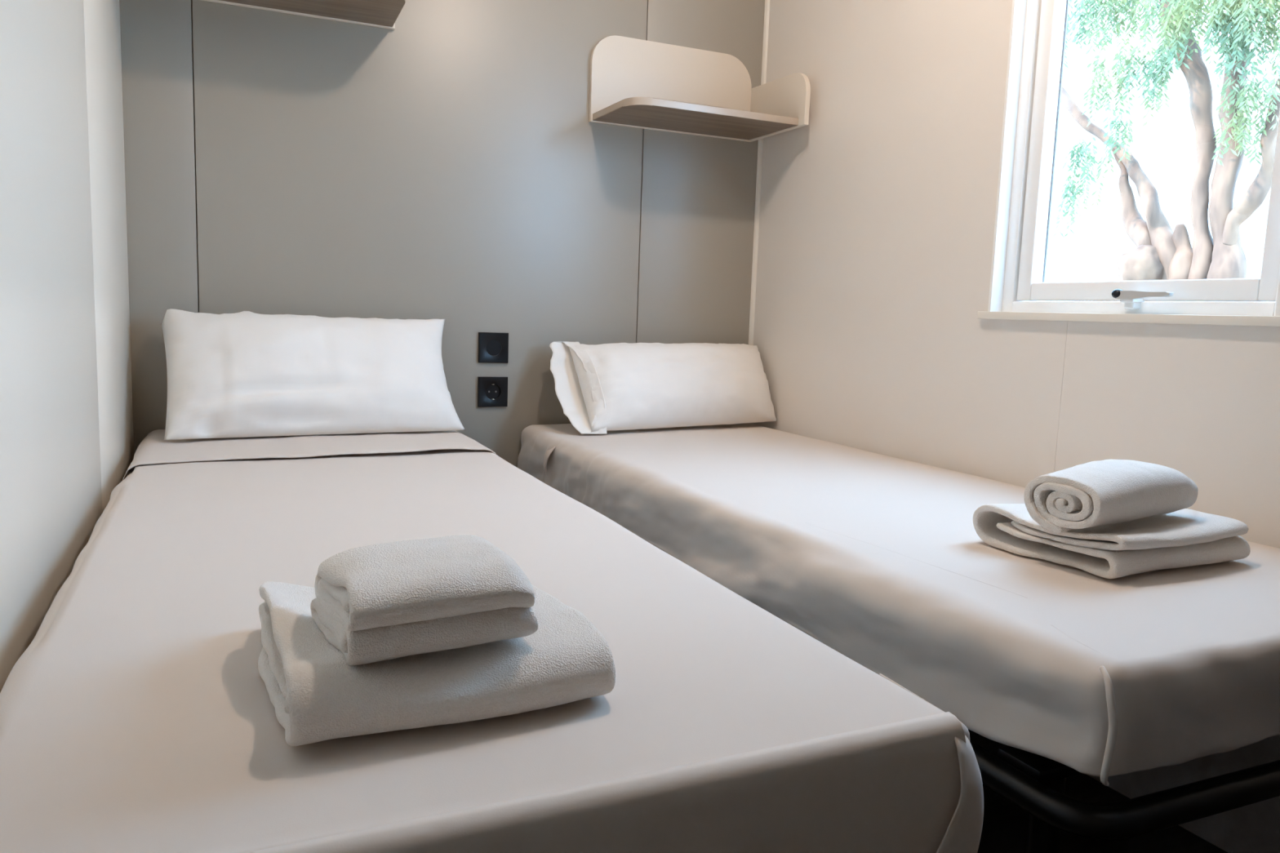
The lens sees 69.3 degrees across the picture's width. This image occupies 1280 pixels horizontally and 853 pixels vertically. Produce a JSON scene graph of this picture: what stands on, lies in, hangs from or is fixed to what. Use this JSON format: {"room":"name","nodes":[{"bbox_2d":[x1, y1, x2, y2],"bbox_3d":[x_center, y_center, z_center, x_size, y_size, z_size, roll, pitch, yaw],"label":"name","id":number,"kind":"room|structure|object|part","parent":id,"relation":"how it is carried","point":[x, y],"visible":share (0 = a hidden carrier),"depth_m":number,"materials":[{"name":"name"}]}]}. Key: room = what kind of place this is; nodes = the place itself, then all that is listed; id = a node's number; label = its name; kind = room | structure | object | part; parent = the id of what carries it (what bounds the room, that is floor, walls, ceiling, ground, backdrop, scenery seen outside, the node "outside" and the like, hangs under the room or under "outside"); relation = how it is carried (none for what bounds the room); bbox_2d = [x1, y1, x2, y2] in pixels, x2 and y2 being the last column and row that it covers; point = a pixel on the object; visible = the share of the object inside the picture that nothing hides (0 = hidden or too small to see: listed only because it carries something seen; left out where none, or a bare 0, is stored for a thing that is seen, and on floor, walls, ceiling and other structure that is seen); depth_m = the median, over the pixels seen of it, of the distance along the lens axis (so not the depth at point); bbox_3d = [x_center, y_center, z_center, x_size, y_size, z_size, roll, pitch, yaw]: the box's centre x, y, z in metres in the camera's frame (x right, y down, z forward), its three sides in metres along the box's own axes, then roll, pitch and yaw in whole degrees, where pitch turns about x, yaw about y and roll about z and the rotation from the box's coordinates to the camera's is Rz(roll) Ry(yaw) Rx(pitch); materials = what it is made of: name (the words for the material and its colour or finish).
{"room":"bedroom","nodes":[
{"label":"bedroom","id":0,"kind":"room"},
{"bbox_2d":[0,0,133,692],"bbox_3d":[-0.784,-0.413,1.172,0.060,2.150,2.160,-1,8,-24],"label":"wall","id":1,"kind":"structure","parent":0,"point":[67,434],"depth_m":1.21,"materials":[{"name":"white paint"}]},
{"bbox_2d":[119,0,764,467],"bbox_3d":[-0.422,-0.560,2.474,1.868,2.150,0.060,-1,8,-24],"label":"wall","id":2,"kind":"structure","parent":0,"point":[449,163],"depth_m":2.39,"materials":[{"name":"beige paint"}]},
{"bbox_2d":[202,0,405,29],"bbox_3d":[-0.804,-1.077,2.032,0.567,0.234,0.300,-1,8,-24],"label":"wall shelf","id":3,"kind":"object","parent":2,"relation":"attached to","point":[384,14],"visible":1,"depth_m":2.15,"materials":[{"name":"beige wood"}]},
{"bbox_2d":[477,376,507,406],"bbox_3d":[-0.399,-0.094,2.511,0.081,0.081,0.009,-1,8,-24],"label":"wall socket","id":4,"kind":"object","parent":2,"relation":"attached to","point":[492,391],"visible":1,"depth_m":2.51,"materials":[{"name":"black plastic"}]},
{"bbox_2d":[478,332,508,363],"bbox_3d":[-0.395,-0.213,2.496,0.081,0.081,0.009,-1,8,-24],"label":"light switch","id":5,"kind":"object","parent":2,"relation":"attached to","point":[493,347],"visible":1,"depth_m":2.49,"materials":[{"name":"black plastic"}]},
{"bbox_2d":[588,35,810,142],"bbox_3d":[0.159,-0.935,2.485,0.513,0.234,0.300,-1,8,-24],"label":"wall shelf","id":6,"kind":"object","parent":2,"relation":"attached to","point":[635,82],"visible":1,"depth_m":2.55,"materials":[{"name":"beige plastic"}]},
{"bbox_3d":[0.385,-0.898,2.592,0.014,0.150,0.300,-1,8,-24],"label":"panel","id":7,"kind":"part","parent":6,"relation":"part of","materials":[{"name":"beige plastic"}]},
{"bbox_2d":[748,0,769,345],"bbox_3d":[0.348,-0.571,2.780,0.010,2.150,0.011,-1,8,-24],"label":"trim","id":8,"kind":"structure","parent":2,"relation":"attached to","point":[766,12],"depth_m":2.76,"materials":[{"name":"beige"}]},
{"bbox_2d":[751,0,1279,852],"bbox_3d":[0.789,-0.445,1.875,0.050,2.150,2.160,-1,8,-24],"label":"wall","id":9,"kind":"structure","parent":0,"point":[877,212],"depth_m":2.06,"materials":[{"name":"beige paint"}]},
{"bbox_2d":[977,0,1279,326],"bbox_3d":[0.919,-0.692,1.619,0.113,1.016,0.669,-1,8,-24],"label":"window","id":10,"kind":"structure","parent":9,"relation":"in","point":[1019,290],"depth_m":1.86,"materials":[{"name":"white plastic"}]},
{"bbox_3d":[0.870,-0.195,1.665,0.044,0.016,0.669,-1,8,-24],"label":"sill","id":11,"kind":"part","parent":10,"relation":"part of","materials":[{"name":"beige plastic"}]},
{"bbox_3d":[0.886,-0.222,1.666,0.032,0.021,0.028,-1,8,-24],"label":"handle","id":12,"kind":"part","parent":10,"relation":"part of","materials":[{"name":"white plastic"}]},
{"bbox_3d":[0.883,-0.231,1.622,0.012,0.015,0.104,-1,8,-24],"label":"handle","id":13,"kind":"part","parent":10,"relation":"part of","materials":[{"name":"grey metal"}]},
{"bbox_2d":[968,729,1227,852],"bbox_3d":[0.244,0.752,1.043,1.868,0.060,3.600,-1,8,-24],"label":"floor","id":14,"kind":"structure","parent":0,"point":[1005,827],"depth_m":1.54,"materials":[{"name":"plastic"}]},
{"bbox_2d":[0,429,983,852],"bbox_3d":[-0.445,0.376,1.483,0.753,0.532,1.946,-1,8,-24],"label":"bed","id":15,"kind":"object","parent":14,"relation":"on","point":[138,716],"visible":0.88,"depth_m":0.73,"materials":[{"name":"beige fabric"}]},
{"bbox_2d":[160,308,465,439],"bbox_3d":[-0.753,-0.128,2.174,0.672,0.274,0.245,-1,8,-24],"label":"pillow","id":16,"kind":"object","parent":15,"relation":"on","point":[244,374],"visible":1,"depth_m":2.10,"materials":[{"name":"white fabric"}]},
{"bbox_2d":[257,581,615,746],"bbox_3d":[-0.193,0.176,0.814,0.264,0.064,0.308,-1,8,-24],"label":"bath towel","id":17,"kind":"object","parent":15,"relation":"on","point":[315,695],"visible":0.58,"depth_m":0.70,"materials":[{"name":"white fabric"}]},
{"bbox_2d":[310,534,538,666],"bbox_3d":[-0.179,0.135,0.754,0.161,0.069,0.156,-1,8,-24],"label":"hand towel","id":18,"kind":"object","parent":17,"relation":"on","point":[373,603],"visible":1,"depth_m":0.70,"materials":[{"name":"white fabric"}]},
{"bbox_3d":[-0.063,0.315,0.597,0.700,0.154,0.038,-1,8,-24],"label":"foot panel","id":19,"kind":"part","parent":15,"relation":"part of","materials":[{"name":"beige fabric"}]},
{"bbox_2d":[517,422,1279,852],"bbox_3d":[0.368,0.361,1.873,0.742,0.522,1.891,-1,8,-24],"label":"bed","id":20,"kind":"object","parent":14,"relation":"on","point":[882,561],"visible":0.88,"depth_m":1.12,"materials":[{"name":"beige fabric"}]},
{"bbox_2d":[549,341,777,434],"bbox_3d":[0.090,-0.115,2.560,0.676,0.234,0.217,-1,8,-24],"label":"pillow","id":21,"kind":"object","parent":20,"relation":"on","point":[600,388],"visible":1,"depth_m":2.49,"materials":[{"name":"white fabric"}]},
{"bbox_3d":[0.442,0.553,1.033,0.034,0.352,0.034,-1,8,-24],"label":"leg","id":22,"kind":"part","parent":20,"relation":"part of","materials":[{"name":"black metal"}]},
{"bbox_2d":[973,503,1250,578],"bbox_3d":[0.664,0.147,1.306,0.312,0.060,0.244,-1,8,-24],"label":"bath towel","id":23,"kind":"object","parent":20,"relation":"on","point":[1185,537],"visible":0.84,"depth_m":1.23,"materials":[{"name":"white fabric"}]},
{"bbox_2d":[1023,459,1198,533],"bbox_3d":[0.650,0.092,1.263,0.256,0.087,0.115,-2,8,-32],"label":"rolled towel","id":24,"kind":"object","parent":23,"relation":"on","point":[1091,494],"visible":1,"depth_m":1.21,"materials":[{"name":"white fabric"}]},
{"bbox_3d":[0.376,0.271,1.862,0.719,0.034,1.859,-1,8,-24],"label":"bed frame","id":25,"kind":"part","parent":20,"relation":"part of","materials":[{"name":"black metal"}]},
{"label":"outside","id":26,"kind":"structure","parent":0,"visible":0},
{"bbox_3d":[10.965,0.149,14.289,27.932,0.150,40.000,-1,8,-24],"label":"ground","id":27,"kind":"structure","parent":26,"visible":0},
{"bbox_2d":[1052,0,1279,302],"bbox_3d":[3.096,-1.039,5.354,1.242,3.911,1.838,-1,8,-24],"label":"tree","id":28,"kind":"object","parent":27,"relation":"on","point":[1160,253],"visible":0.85,"depth_m":4.95,"materials":[{"name":"green plant"}]},
{"bbox_3d":[2.792,-1.481,5.506,0.188,1.494,1.166,-1,8,-24],"label":"stem","id":29,"kind":"part","parent":28,"relation":"part of","materials":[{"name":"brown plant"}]},
{"bbox_3d":[2.862,-1.240,5.326,0.164,0.785,0.446,-1,8,-24],"label":"stem","id":30,"kind":"part","parent":28,"relation":"part of","materials":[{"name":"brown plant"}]},
{"bbox_3d":[2.989,-1.477,5.063,0.163,1.816,0.456,-2,8,-28],"label":"stem","id":31,"kind":"part","parent":28,"relation":"part of","materials":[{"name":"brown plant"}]},
{"bbox_3d":[3.100,-1.394,4.810,0.196,1.706,0.243,-1,8,-24],"label":"stem","id":32,"kind":"part","parent":28,"relation":"part of","materials":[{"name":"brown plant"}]},
{"bbox_3d":[3.158,-1.535,4.689,0.164,1.212,0.257,-1,8,-24],"label":"stem","id":33,"kind":"part","parent":28,"relation":"part of","materials":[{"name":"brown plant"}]}
]}

